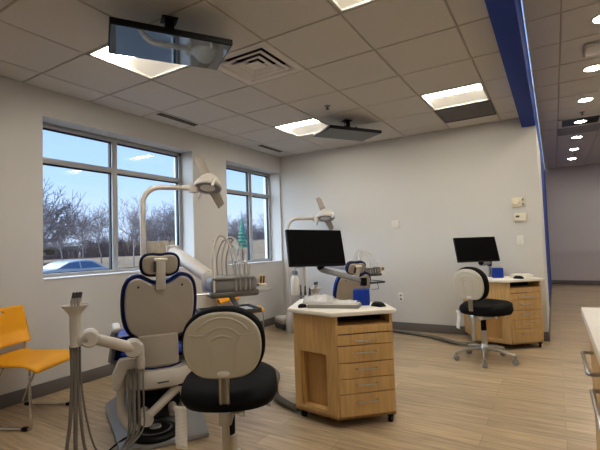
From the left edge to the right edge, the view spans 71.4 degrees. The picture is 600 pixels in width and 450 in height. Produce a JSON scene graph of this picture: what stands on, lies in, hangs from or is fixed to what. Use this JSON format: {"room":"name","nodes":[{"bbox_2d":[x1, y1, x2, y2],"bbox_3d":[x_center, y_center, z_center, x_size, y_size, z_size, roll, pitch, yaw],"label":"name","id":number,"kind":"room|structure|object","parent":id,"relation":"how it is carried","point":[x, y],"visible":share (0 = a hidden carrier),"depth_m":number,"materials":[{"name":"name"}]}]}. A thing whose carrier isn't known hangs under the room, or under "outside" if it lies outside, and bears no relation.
{"room":"dental clinic","nodes":[
{"label":"dental clinic","id":0,"kind":"room"},
{"bbox_2d":[0,76,284,394],"bbox_3d":[-2.683,-0.050,3.393,0.340,3.076,9.000,-4,-3,31],"label":"wall","id":1,"kind":"structure","parent":0,"point":[24,108],"depth_m":3.98,"materials":[{"name":"paint"}]},
{"bbox_2d":[43,122,183,279],"bbox_3d":[-1.929,-0.219,4.567,0.268,1.480,1.820,-4,-3,31],"label":"window","id":2,"kind":"structure","parent":1,"relation":"in","point":[111,170],"depth_m":4.54,"materials":[{"name":"metal"}]},
{"bbox_2d":[0,314,284,408],"bbox_3d":[-2.536,1.419,3.143,0.012,0.110,8.800,-4,-3,31],"label":"baseboard","id":3,"kind":"structure","parent":1,"relation":"attached to","point":[12,398],"depth_m":3.71,"materials":[{"name":"plastic"}]},
{"bbox_2d":[226,165,281,265],"bbox_3d":[-0.777,-0.149,6.457,0.268,1.480,1.330,-4,-3,31],"label":"window","id":4,"kind":"structure","parent":1,"relation":"in","point":[248,193],"depth_m":6.61,"materials":[{"name":"metal"}]},
{"bbox_2d":[0,0,518,156],"bbox_3d":[-1.092,-1.424,2.347,3.608,0.160,8.800,-4,-3,31],"label":"ceiling","id":5,"kind":"structure","parent":0,"point":[439,60],"depth_m":3.42,"materials":[{"name":"tile"}]},
{"bbox_2d":[87,44,187,78],"bbox_3d":[-1.202,-1.350,3.243,0.590,0.112,0.590,-4,-3,31],"label":"ceiling light","id":6,"kind":"object","parent":5,"relation":"attached to","point":[151,69],"visible":0.39,"depth_m":3.41,"materials":[{"name":"white plastic"}]},
{"bbox_2d":[108,14,232,69],"bbox_3d":[-0.847,-1.235,2.707,0.720,0.198,0.414,-1,-3,-26],"label":"television","id":7,"kind":"object","parent":5,"relation":"hanging from","point":[168,44],"visible":1,"depth_m":2.65,"materials":[{"name":"black plastic"}]},
{"bbox_2d":[154,112,199,125],"bbox_3d":[-1.398,-1.210,4.787,0.100,0.008,0.600,-4,-3,31],"label":"ceiling vent","id":8,"kind":"object","parent":5,"relation":"in","point":[165,115],"visible":1,"depth_m":4.76,"materials":[{"name":"black metal"}]},
{"bbox_2d":[0,0,500,149],"bbox_3d":[-1.090,-1.363,2.344,3.608,0.023,8.800,-4,-3,31],"label":"grid","id":9,"kind":"object","parent":5,"relation":"attached to","point":[446,2],"visible":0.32,"depth_m":3.21,"materials":[{"name":"white metal"}]},
{"bbox_2d":[217,40,304,84],"bbox_3d":[-0.364,-1.361,3.447,0.596,0.106,0.596,-4,-3,31],"label":"ceiling vent","id":10,"kind":"object","parent":5,"relation":"in","point":[258,62],"visible":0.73,"depth_m":3.47,"materials":[{"name":"white metal"}]},
{"bbox_2d":[256,144,283,151],"bbox_3d":[-0.446,-1.164,6.349,0.100,0.008,0.600,-4,-3,31],"label":"ceiling vent","id":11,"kind":"object","parent":5,"relation":"in","point":[260,145],"visible":1,"depth_m":6.33,"materials":[{"name":"grey metal"}]},
{"bbox_2d":[273,118,327,136],"bbox_3d":[0.067,-1.290,5.326,0.590,0.112,0.590,-4,-3,31],"label":"ceiling light","id":12,"kind":"object","parent":5,"relation":"attached to","point":[312,125],"visible":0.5,"depth_m":5.38,"materials":[{"name":"white plastic"}]},
{"bbox_2d":[313,119,381,140],"bbox_3d":[0.569,-1.176,5.052,0.720,0.178,0.414,-1,-3,-26],"label":"television","id":13,"kind":"object","parent":5,"relation":"hanging from","point":[345,132],"visible":1,"depth_m":4.99,"materials":[{"name":"black plastic"}]},
{"bbox_2d":[329,0,376,12],"bbox_3d":[0.360,-1.449,2.294,0.590,0.112,0.590,-4,-3,31],"label":"ceiling light","id":14,"kind":"object","parent":5,"relation":"attached to","point":[341,6],"visible":1,"depth_m":2.62,"materials":[{"name":"white plastic"}]},
{"bbox_2d":[420,82,489,110],"bbox_3d":[1.629,-1.388,4.378,0.590,0.112,0.590,-4,-3,31],"label":"ceiling light","id":15,"kind":"object","parent":5,"relation":"attached to","point":[475,92],"visible":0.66,"depth_m":4.43,"materials":[{"name":"white plastic"}]},
{"bbox_2d":[434,100,496,122],"bbox_3d":[1.947,-1.337,4.897,0.594,0.043,0.594,-4,-3,31],"label":"ceiling vent","id":16,"kind":"object","parent":5,"relation":"in","point":[484,108],"visible":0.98,"depth_m":4.87,"materials":[{"name":"grey plastic"}]},
{"bbox_2d":[291,267,305,298],"bbox_3d":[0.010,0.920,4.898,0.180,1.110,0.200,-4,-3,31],"label":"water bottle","id":17,"kind":"object","parent":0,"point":[295,290],"visible":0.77,"depth_m":4.86,"materials":[{"name":"white plastic"}]},
{"bbox_2d":[0,284,599,449],"bbox_3d":[2.255,1.425,4.353,7.616,0.100,16.250,-4,-3,31],"label":"floor","id":18,"kind":"structure","parent":0,"point":[543,401],"depth_m":3.11,"materials":[{"name":"brown wood"}]},
{"bbox_2d":[0,305,69,431],"bbox_3d":[-2.090,1.050,3.195,0.511,0.821,0.498,-2,-3,6],"label":"chair","id":19,"kind":"object","parent":18,"relation":"on","point":[13,321],"visible":0.89,"depth_m":3.27,"materials":[{"name":"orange plastic"}]},
{"bbox_2d":[106,252,208,449],"bbox_3d":[-1.129,0.820,3.192,0.667,1.218,1.247,-1,-3,-26],"label":"dental chair","id":20,"kind":"object","parent":18,"relation":"on","point":[156,313],"visible":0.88,"depth_m":2.79,"materials":[{"name":"grey plastic"}]},
{"bbox_2d":[61,292,144,449],"bbox_3d":[-1.111,0.880,2.492,0.288,1.007,0.596,-2,-3,10],"label":"assistant arm","id":21,"kind":"object","parent":20,"relation":"attached to","point":[133,348],"visible":1,"depth_m":2.41},
{"bbox_2d":[61,303,88,347],"bbox_3d":[-1.236,0.553,2.294,0.136,0.228,0.136,-1,-3,-26],"label":"holder","id":22,"kind":"object","parent":21,"relation":"on","point":[74,310],"depth_m":2.28,"materials":[{"name":"beige plastic"}]},
{"bbox_2d":[109,420,174,449],"bbox_3d":[-1.015,1.356,2.674,0.480,0.091,0.299,0,-4,-40],"label":"foot pedal","id":23,"kind":"object","parent":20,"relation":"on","point":[160,431],"visible":0.77,"depth_m":2.66,"materials":[{"name":"black plastic"}]},
{"bbox_2d":[110,329,182,360],"bbox_3d":[-1.166,0.950,3.286,0.600,0.369,1.020,-1,-3,-26],"label":"seat cushion","id":24,"kind":"object","parent":20,"relation":"on","point":[115,355],"depth_m":2.90,"materials":[{"name":"blue leather"}]},
{"bbox_2d":[123,272,193,336],"bbox_3d":[-0.968,0.552,2.867,0.481,0.448,0.131,-1,-3,-26],"label":"backrest","id":25,"kind":"object","parent":20,"relation":"on","point":[159,317],"depth_m":2.79,"materials":[{"name":"beige plastic"}]},
{"bbox_2d":[141,254,177,274],"bbox_3d":[-0.957,0.263,2.838,0.254,0.152,0.071,-1,-3,-26],"label":"cushion","id":26,"kind":"object","parent":20,"relation":"on","point":[169,270],"depth_m":2.80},
{"bbox_2d":[140,156,223,276],"bbox_3d":[-1.126,0.393,4.023,0.786,2.151,0.400,-2,-3,-5],"label":"light","id":27,"kind":"object","parent":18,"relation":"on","point":[207,183],"visible":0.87,"depth_m":4.01,"materials":[{"name":"beige plastic"}]},
{"bbox_2d":[166,235,271,312],"bbox_3d":[-0.841,0.761,3.387,1.180,1.336,0.530,-4,-3,34],"label":"dental delivery unit","id":28,"kind":"object","parent":18,"relation":"on","point":[234,285],"visible":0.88,"depth_m":3.20,"materials":[{"name":"beige plastic"}]},
{"bbox_2d":[196,304,261,312],"bbox_3d":[-0.547,0.653,3.192,0.440,0.033,0.290,-1,-3,-26],"label":"tray","id":29,"kind":"object","parent":28,"relation":"on","point":[252,308],"depth_m":3.21,"materials":[{"name":"white plastic"}]},
{"bbox_2d":[174,306,277,449],"bbox_3d":[-0.378,0.869,2.106,0.573,0.962,0.602,-3,-3,16],"label":"stool","id":30,"kind":"object","parent":18,"relation":"on","point":[223,347],"visible":1,"depth_m":1.92,"materials":[{"name":"black plastic"}]},
{"bbox_2d":[182,306,264,378],"bbox_3d":[-0.357,0.550,1.958,0.388,0.341,0.099,-2,-3,-3],"label":"backrest","id":31,"kind":"object","parent":30,"relation":"on","point":[236,352],"depth_m":1.90,"materials":[{"name":"beige plastic"}]},
{"bbox_2d":[217,297,264,331],"bbox_3d":[-0.785,1.117,5.412,0.511,0.821,0.498,-3,-3,25],"label":"chair","id":32,"kind":"object","parent":18,"relation":"on","point":[219,300],"visible":0.11,"depth_m":5.46,"materials":[{"name":"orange plastic"}]},
{"bbox_2d":[275,315,285,329],"bbox_3d":[-0.137,1.461,6.319,0.420,0.180,0.340,-1,-3,-26],"label":"utility box","id":33,"kind":"object","parent":18,"relation":"on","point":[280,319],"visible":0.48,"depth_m":6.18,"materials":[{"name":"grey plastic"}]},
{"bbox_2d":[274,368,299,411],"bbox_3d":[-0.334,1.402,3.781,1.442,0.054,0.601,-5,-4,44],"label":"hose","id":34,"kind":"object","parent":18,"relation":"on","point":[290,405],"visible":0.27,"depth_m":3.21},
{"bbox_2d":[286,247,293,332],"label":"pole","id":35,"kind":"object","parent":18,"relation":"on","point":[289,316],"depth_m":5.95,"materials":[{"name":"beige plastic"}]},
{"bbox_2d":[287,299,395,421],"bbox_3d":[0.266,0.990,3.090,0.941,0.775,0.589,-4,-3,31],"label":"cart","id":36,"kind":"object","parent":18,"relation":"on","point":[344,358],"visible":0.98,"depth_m":2.85,"materials":[{"name":"brown wood"}]},
{"bbox_2d":[298,303,306,307],"bbox_3d":[0.017,0.596,3.082,0.066,0.039,0.041,-1,-3,-24],"label":"computer mouse","id":37,"kind":"object","parent":36,"relation":"on","point":[301,305],"visible":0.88,"depth_m":3.07,"materials":[{"name":"black plastic"}]},
{"bbox_2d":[285,229,366,287],"bbox_3d":[0.207,0.323,3.381,0.641,0.590,0.300,-2,-3,-1],"label":"monitor","id":38,"kind":"object","parent":36,"relation":"on","point":[319,249],"visible":0.84,"depth_m":3.36,"materials":[{"name":"black plastic"}]},
{"bbox_2d":[302,294,361,308],"bbox_3d":[0.235,0.555,3.078,0.424,0.094,0.170,-3,-3,17],"label":"keyboard","id":39,"kind":"object","parent":36,"relation":"on","point":[324,300],"visible":1,"depth_m":3.03,"materials":[{"name":"grey plastic"}]},
{"bbox_2d":[287,299,395,316],"bbox_3d":[0.254,0.619,3.108,0.941,0.030,0.589,-4,-3,31],"label":"countertop","id":40,"kind":"structure","parent":36,"relation":"on","point":[364,309],"depth_m":2.89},
{"bbox_2d":[353,288,369,304],"bbox_3d":[0.465,0.540,3.150,0.120,0.117,0.120,-2,-3,11],"label":"tissue box","id":41,"kind":"object","parent":36,"relation":"on","point":[362,295],"visible":0.8,"depth_m":3.09,"materials":[{"name":"blue cardboard"}]},
{"bbox_2d":[371,301,385,306],"bbox_3d":[0.568,0.574,3.028,0.068,0.043,0.110,0,-4,-37],"label":"computer mouse","id":42,"kind":"object","parent":36,"relation":"on","point":[375,303],"visible":0.95,"depth_m":3.00,"materials":[{"name":"black plastic"}]},
{"bbox_2d":[300,250,388,298],"bbox_3d":[0.480,0.914,5.568,1.330,1.156,0.522,-3,-3,28],"label":"dental delivery unit","id":43,"kind":"object","parent":18,"relation":"on","point":[373,270],"visible":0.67,"depth_m":5.41,"materials":[{"name":"beige plastic"}]},
{"bbox_2d":[286,197,334,229],"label":"light","id":44,"kind":"object","parent":43,"relation":"attached to","point":[326,216],"depth_m":6.19,"materials":[{"name":"beige plastic"}]},
{"bbox_2d":[370,280,384,289],"bbox_3d":[0.834,0.747,5.380,0.471,0.219,0.518,-4,-3,31],"label":"tray","id":45,"kind":"object","parent":43,"relation":"on","point":[372,281],"depth_m":5.35,"materials":[{"name":"grey plastic"}]},
{"bbox_2d":[333,260,370,299],"bbox_3d":[0.424,0.969,5.391,0.668,1.034,1.289,-1,-3,-26],"label":"dental chair","id":46,"kind":"object","parent":18,"relation":"on","point":[343,288],"visible":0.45,"depth_m":4.89,"materials":[{"name":"grey plastic"}]},
{"bbox_2d":[299,282,320,298],"bbox_3d":[0.210,1.051,4.808,0.558,0.807,0.342,-1,-3,-26],"label":"assistant arm","id":47,"kind":"object","parent":46,"relation":"attached to","point":[315,289],"visible":0.11,"depth_m":4.66},
{"bbox_2d":[310,287,320,294],"bbox_3d":[0.174,0.826,4.702,0.136,0.228,0.136,-1,-3,-26],"label":"cup","id":48,"kind":"object","parent":47,"relation":"on","point":[315,290],"depth_m":4.67,"materials":[{"name":"beige plastic"}]},
{"bbox_2d":[333,271,367,297],"bbox_3d":[0.609,0.770,5.016,0.481,0.421,0.206,-1,-3,-26],"label":"cushion","id":49,"kind":"object","parent":46,"relation":"on","point":[343,288],"depth_m":4.90,"materials":[{"name":"beige leather"}]},
{"bbox_2d":[345,260,360,272],"bbox_3d":[0.647,0.495,4.931,0.254,0.148,0.097,-1,-3,-26],"label":"cushion","id":50,"kind":"object","parent":46,"relation":"on","point":[350,267],"depth_m":4.86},
{"bbox_2d":[393,329,473,345],"bbox_3d":[1.259,1.444,5.615,2.187,0.045,0.253,-5,-4,43],"label":"hose","id":51,"kind":"object","parent":18,"relation":"on","point":[394,330],"visible":0.55,"depth_m":5.25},
{"bbox_2d":[453,267,518,367],"bbox_3d":[1.876,0.903,4.310,0.602,0.962,0.573,-1,-3,-11],"label":"stool","id":52,"kind":"object","parent":18,"relation":"on","point":[471,284],"visible":1,"depth_m":4.19,"materials":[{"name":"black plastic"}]},
{"bbox_2d":[459,267,488,300],"bbox_3d":[1.733,0.593,4.223,0.099,0.341,0.388,0,-3,-30],"label":"cushion","id":53,"kind":"object","parent":52,"relation":"on","point":[473,282],"depth_m":4.14,"materials":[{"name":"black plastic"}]},
{"bbox_2d":[463,276,543,346],"bbox_3d":[2.352,1.012,4.922,0.941,0.775,0.589,-4,-3,31],"label":"cart","id":54,"kind":"object","parent":18,"relation":"on","point":[524,325],"visible":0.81,"depth_m":4.68,"materials":[{"name":"brown wood"}]},
{"bbox_2d":[453,237,499,276],"bbox_3d":[2.111,0.392,5.040,0.540,0.490,0.313,-2,-3,-2],"label":"monitor","id":55,"kind":"object","parent":54,"relation":"on","point":[482,250],"visible":0.97,"depth_m":4.94,"materials":[{"name":"black plastic"}]},
{"bbox_2d":[491,267,503,277],"bbox_3d":[2.356,0.568,4.979,0.120,0.117,0.120,-3,-3,20],"label":"tissue box","id":56,"kind":"object","parent":54,"relation":"on","point":[496,272],"visible":1,"depth_m":4.92,"materials":[{"name":"blue cardboard"}]},
{"bbox_2d":[487,276,543,282],"bbox_3d":[2.340,0.640,4.940,0.941,0.030,0.589,-4,-3,31],"label":"countertop","id":57,"kind":"structure","parent":54,"relation":"on","point":[506,279],"depth_m":4.70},
{"bbox_2d":[514,275,523,278],"bbox_3d":[2.491,0.595,4.755,0.068,0.043,0.110,0,-3,-32],"label":"computer mouse","id":58,"kind":"object","parent":54,"relation":"on","point":[515,276],"visible":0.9,"depth_m":4.72,"materials":[{"name":"black plastic"}]},
{"bbox_2d":[509,273,532,277],"bbox_3d":[2.619,0.597,4.946,0.240,0.038,0.160,-3,-3,23],"label":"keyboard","id":59,"kind":"object","parent":54,"relation":"on","point":[511,275],"visible":0.98,"depth_m":4.90,"materials":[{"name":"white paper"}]},
{"bbox_2d":[581,340,599,449],"bbox_3d":[0.891,0.803,0.576,0.703,0.860,2.750,-4,-3,31],"label":"base cabinet","id":60,"kind":"object","parent":18,"relation":"on","point":[595,392],"visible":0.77,"depth_m":1.54,"materials":[{"name":"brown wood"}]},
{"bbox_2d":[581,307,599,365],"bbox_3d":[0.893,0.351,0.576,0.710,0.038,2.830,-4,-3,31],"label":"countertop","id":61,"kind":"structure","parent":60,"relation":"on","point":[591,316],"depth_m":1.57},
{"bbox_2d":[280,81,547,331],"bbox_3d":[1.339,-0.088,6.068,3.756,3.150,0.150,-4,-3,31],"label":"wall","id":62,"kind":"structure","parent":0,"point":[442,186],"depth_m":5.75,"materials":[{"name":"paint"}]},
{"bbox_2d":[392,220,399,228],"bbox_3d":[1.364,-0.009,5.952,0.115,0.115,0.018,-4,-3,31],"label":"light switch","id":63,"kind":"object","parent":62,"relation":"attached to","point":[395,223],"visible":1,"depth_m":5.95,"materials":[{"name":"white plastic"}]},
{"bbox_2d":[398,293,403,300],"bbox_3d":[1.424,1.017,5.887,0.075,0.118,0.016,-4,-3,31],"label":"wall outlet","id":64,"kind":"object","parent":62,"relation":"attached to","point":[400,295],"visible":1,"depth_m":5.88,"materials":[{"name":"white plastic"}]},
{"bbox_2d":[285,314,548,341],"bbox_3d":[1.352,1.427,5.921,3.744,0.110,0.012,-4,-3,31],"label":"baseboard","id":65,"kind":"structure","parent":62,"relation":"attached to","point":[448,329],"depth_m":5.65,"materials":[{"name":"plastic"}]},
{"bbox_2d":[512,197,525,206],"bbox_3d":[2.693,-0.283,5.139,0.150,0.115,0.038,-4,-3,31],"label":"wall control","id":66,"kind":"object","parent":62,"relation":"attached to","point":[519,201],"visible":1,"depth_m":5.13,"materials":[{"name":"beige plastic"}]},
{"bbox_2d":[514,213,525,221],"bbox_3d":[2.705,-0.094,5.129,0.135,0.100,0.033,-4,-3,31],"label":"wall thermostat","id":67,"kind":"object","parent":62,"relation":"attached to","point":[518,217],"visible":1,"depth_m":5.12,"materials":[{"name":"beige plastic"}]},
{"bbox_2d":[517,235,523,244],"bbox_3d":[2.709,0.186,5.127,0.075,0.118,0.018,-4,-3,31],"label":"light switch","id":68,"kind":"object","parent":62,"relation":"attached to","point":[520,238],"visible":1,"depth_m":5.12,"materials":[{"name":"white plastic"}]},
{"bbox_2d":[485,0,545,184],"bbox_3d":[2.343,-1.456,4.384,0.148,0.450,15.850,-4,-3,31],"label":"beam","id":69,"kind":"structure","parent":0,"point":[506,16],"depth_m":3.18,"materials":[{"name":"blue paint"}]},
{"bbox_2d":[536,131,550,328],"bbox_3d":[4.720,0.178,8.130,0.150,2.600,6.900,-4,-3,31],"label":"wall","id":70,"kind":"structure","parent":0,"point":[542,173],"depth_m":6.59,"materials":[{"name":"paint"}]},
{"bbox_2d":[548,280,551,340],"bbox_3d":[4.791,1.414,7.963,0.012,0.110,7.050,-4,-3,31],"label":"baseboard","id":71,"kind":"structure","parent":70,"relation":"attached to","point":[551,280],"depth_m":6.13,"materials":[{"name":"plastic"}]},
{"bbox_2d":[522,0,599,168],"bbox_3d":[3.813,-1.854,3.500,3.320,0.160,15.850,-4,-3,31],"label":"ceiling","id":72,"kind":"structure","parent":0,"point":[577,30],"depth_m":4.61,"materials":[{"name":"tile"}]},
{"bbox_2d":[524,0,599,167],"bbox_3d":[3.815,-1.792,3.497,3.320,0.023,15.850,-4,-3,31],"label":"grid","id":73,"kind":"object","parent":72,"relation":"attached to","point":[560,0],"visible":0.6,"depth_m":4.69,"materials":[{"name":"white metal"}]},
{"bbox_2d":[558,114,599,128],"bbox_3d":[4.439,-1.674,6.615,0.594,0.074,0.594,-4,-3,31],"label":"ceiling vent","id":74,"kind":"object","parent":72,"relation":"in","point":[592,119],"visible":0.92,"depth_m":6.64,"materials":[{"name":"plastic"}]},
{"bbox_2d":[558,123,599,135],"bbox_3d":[4.757,-1.637,7.135,0.596,0.018,0.596,-4,-3,31],"label":"tile","id":75,"kind":"structure","parent":72,"relation":"attached to","point":[591,127],"depth_m":7.13,"materials":[{"name":"tile"}]},
{"bbox_2d":[573,119,587,123],"bbox_3d":[4.442,-1.637,6.607,0.200,0.008,0.200,-4,-3,31],"label":"recessed light","id":76,"kind":"object","parent":72,"relation":"in","point":[584,120],"visible":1,"depth_m":6.60,"materials":[{"name":"white plastic"}]},
{"bbox_2d":[576,97,594,102],"bbox_3d":[3.808,-1.668,5.565,0.200,0.008,0.200,-4,-3,31],"label":"recessed light","id":77,"kind":"object","parent":72,"relation":"in","point":[586,99],"visible":1,"depth_m":5.55,"materials":[{"name":"white plastic"}]},
{"bbox_2d":[582,64,599,71],"bbox_3d":[3.173,-1.698,4.524,0.200,0.008,0.200,-4,-3,31],"label":"recessed light","id":78,"kind":"object","parent":72,"relation":"in","point":[591,68],"visible":1,"depth_m":4.53,"materials":[{"name":"white plastic"}]},
{"bbox_2d":[583,41,599,56],"bbox_3d":[2.997,-1.706,3.916,0.560,0.040,0.280,-4,-3,31],"label":"ceiling panel","id":79,"kind":"object","parent":72,"relation":"attached to","point":[593,48],"visible":1,"depth_m":3.98,"materials":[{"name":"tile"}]},
{"bbox_2d":[590,14,599,23],"bbox_3d":[2.539,-1.728,3.482,0.200,0.008,0.200,-4,-3,31],"label":"recessed light","id":80,"kind":"object","parent":72,"relation":"in","point":[596,19],"visible":1,"depth_m":3.51,"materials":[{"name":"white plastic"}]},
{"bbox_2d":[544,163,599,280],"bbox_3d":[7.961,-0.098,10.293,3.470,3.150,0.150,-4,-3,31],"label":"wall","id":81,"kind":"structure","parent":0,"point":[572,192],"depth_m":10.75,"materials":[{"name":"paint"}]},
{"bbox_2d":[552,280,599,284],"bbox_3d":[8.038,1.413,10.107,3.308,0.110,0.012,-4,-3,31],"label":"baseboard","id":82,"kind":"structure","parent":81,"relation":"attached to","point":[568,282],"depth_m":10.68,"materials":[{"name":"plastic"}]},
{"label":"outside","id":83,"kind":"structure","parent":0,"visible":0},
{"bbox_2d":[86,239,264,255],"bbox_3d":[-8.524,4.714,96.413,35.000,2.900,64.000,-4,-3,31],"label":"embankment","id":84,"kind":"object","parent":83,"point":[258,246],"visible":0.07,"depth_m":68.44,"materials":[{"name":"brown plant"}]},
{"bbox_2d":[228,209,255,231],"bbox_3d":[-11.821,-0.052,84.439,6.182,6.358,4.670,-1,-3,-15],"label":"bare tree","id":85,"kind":"object","parent":84,"relation":"on","point":[240,209],"visible":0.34,"depth_m":84.39,"materials":[{"name":"plant"}]},
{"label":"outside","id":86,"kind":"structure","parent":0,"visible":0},
{"bbox_2d":[43,253,264,267],"bbox_3d":[-29.356,6.563,87.965,98.000,1.450,140.000,-4,-3,31],"label":"grass bank","id":87,"kind":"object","parent":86,"point":[124,261],"depth_m":48.48,"materials":[{"name":"beige plant"}]},
{"bbox_2d":[43,238,77,255],"bbox_3d":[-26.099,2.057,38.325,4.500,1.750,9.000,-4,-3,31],"label":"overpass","id":88,"kind":"object","parent":87,"relation":"on","point":[49,251],"visible":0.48,"depth_m":40.88,"materials":[{"name":"concrete"}]},
{"bbox_2d":[43,206,87,260],"bbox_3d":[-21.363,0.921,36.636,5.380,5.695,3.432,-3,-3,29],"label":"bare tree","id":89,"kind":"object","parent":87,"relation":"on","point":[53,242],"visible":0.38,"depth_m":36.77,"materials":[{"name":"grey plant"}]},
{"bbox_2d":[43,179,105,246],"bbox_3d":[-16.425,-0.399,25.466,7.694,7.912,5.811,0,-4,-38],"label":"bare tree","id":90,"kind":"object","parent":87,"relation":"on","point":[50,213],"visible":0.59,"depth_m":25.74,"materials":[{"name":"plant"}]},
{"bbox_2d":[58,200,106,258],"bbox_3d":[-28.208,0.372,53.828,5.967,8.124,7.900,0,-4,-37],"label":"bare tree","id":91,"kind":"object","parent":87,"relation":"on","point":[81,207],"visible":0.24,"depth_m":53.79,"materials":[{"name":"grey plant"}]},
{"bbox_2d":[66,201,108,262],"bbox_3d":[-21.049,0.765,42.076,4.629,6.324,4.949,-1,-3,-24],"label":"bare tree","id":92,"kind":"object","parent":87,"relation":"on","point":[97,214],"visible":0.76,"depth_m":41.87,"materials":[{"name":"grey plant"}]},
{"bbox_2d":[92,192,165,265],"bbox_3d":[-15.318,0.308,38.556,6.869,7.064,5.189,-3,-3,30],"label":"bare tree","id":93,"kind":"object","parent":87,"relation":"on","point":[134,221],"visible":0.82,"depth_m":38.20,"materials":[{"name":"plant"}]},
{"bbox_2d":[133,205,165,252],"bbox_3d":[-19.867,0.781,55.079,4.194,6.961,6.575,0,-4,-38],"label":"bare tree","id":94,"kind":"object","parent":87,"relation":"on","point":[157,223],"visible":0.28,"depth_m":54.44,"materials":[{"name":"plant"}]},
{"bbox_2d":[43,217,264,259],"bbox_3d":[-22.216,1.508,78.892,8.340,7.783,90.596,-4,-3,31],"label":"thicket","id":95,"kind":"object","parent":87,"relation":"on","point":[74,253],"visible":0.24,"depth_m":64.47,"materials":[{"name":"plant"}]},
{"bbox_2d":[155,200,174,242],"bbox_3d":[-12.175,0.483,40.625,4.194,6.961,6.575,-2,-3,7],"label":"bare tree","id":96,"kind":"object","parent":87,"relation":"on","point":[172,230],"visible":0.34,"depth_m":39.76,"materials":[{"name":"plant"}]},
{"bbox_2d":[156,202,174,245],"bbox_3d":[-18.859,0.287,62.796,6.290,8.592,6.724,-2,-3,0],"label":"bare tree","id":97,"kind":"object","parent":87,"relation":"on","point":[164,214],"visible":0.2,"depth_m":63.09,"materials":[{"name":"plant"}]},
{"bbox_2d":[236,216,246,259],"bbox_3d":[-5.611,1.562,40.735,1.396,5.225,1.410,-4,-3,31],"label":"evergreen tree","id":98,"kind":"object","parent":87,"relation":"on","point":[241,236],"visible":0.93,"depth_m":40.55,"materials":[{"name":"green plant"}]},
{"bbox_2d":[227,214,259,255],"bbox_3d":[-8.614,1.087,59.067,6.276,6.645,4.004,-1,-3,-16],"label":"bare tree","id":99,"kind":"object","parent":87,"relation":"on","point":[236,227],"visible":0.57,"depth_m":58.76,"materials":[{"name":"grey plant"}]},
{"bbox_2d":[257,213,264,244],"bbox_3d":[-3.791,0.905,62.769,5.648,7.217,5.284,-3,-3,22],"label":"bare tree","id":100,"kind":"object","parent":87,"relation":"on","point":[262,228],"visible":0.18,"depth_m":61.94,"materials":[{"name":"plant"}]},
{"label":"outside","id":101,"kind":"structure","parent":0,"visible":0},
{"bbox_3d":[-35.500,7.199,79.976,135.724,0.200,220.000,-4,-3,31],"label":"ground","id":102,"kind":"structure","parent":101,"visible":0},
{"bbox_2d":[43,259,108,272],"bbox_3d":[-12.030,2.672,22.359,1.980,1.623,5.160,-4,-3,31],"label":"car","id":103,"kind":"object","parent":102,"relation":"on","point":[84,264],"visible":0.16,"depth_m":21.57,"materials":[{"name":"silver metal"}]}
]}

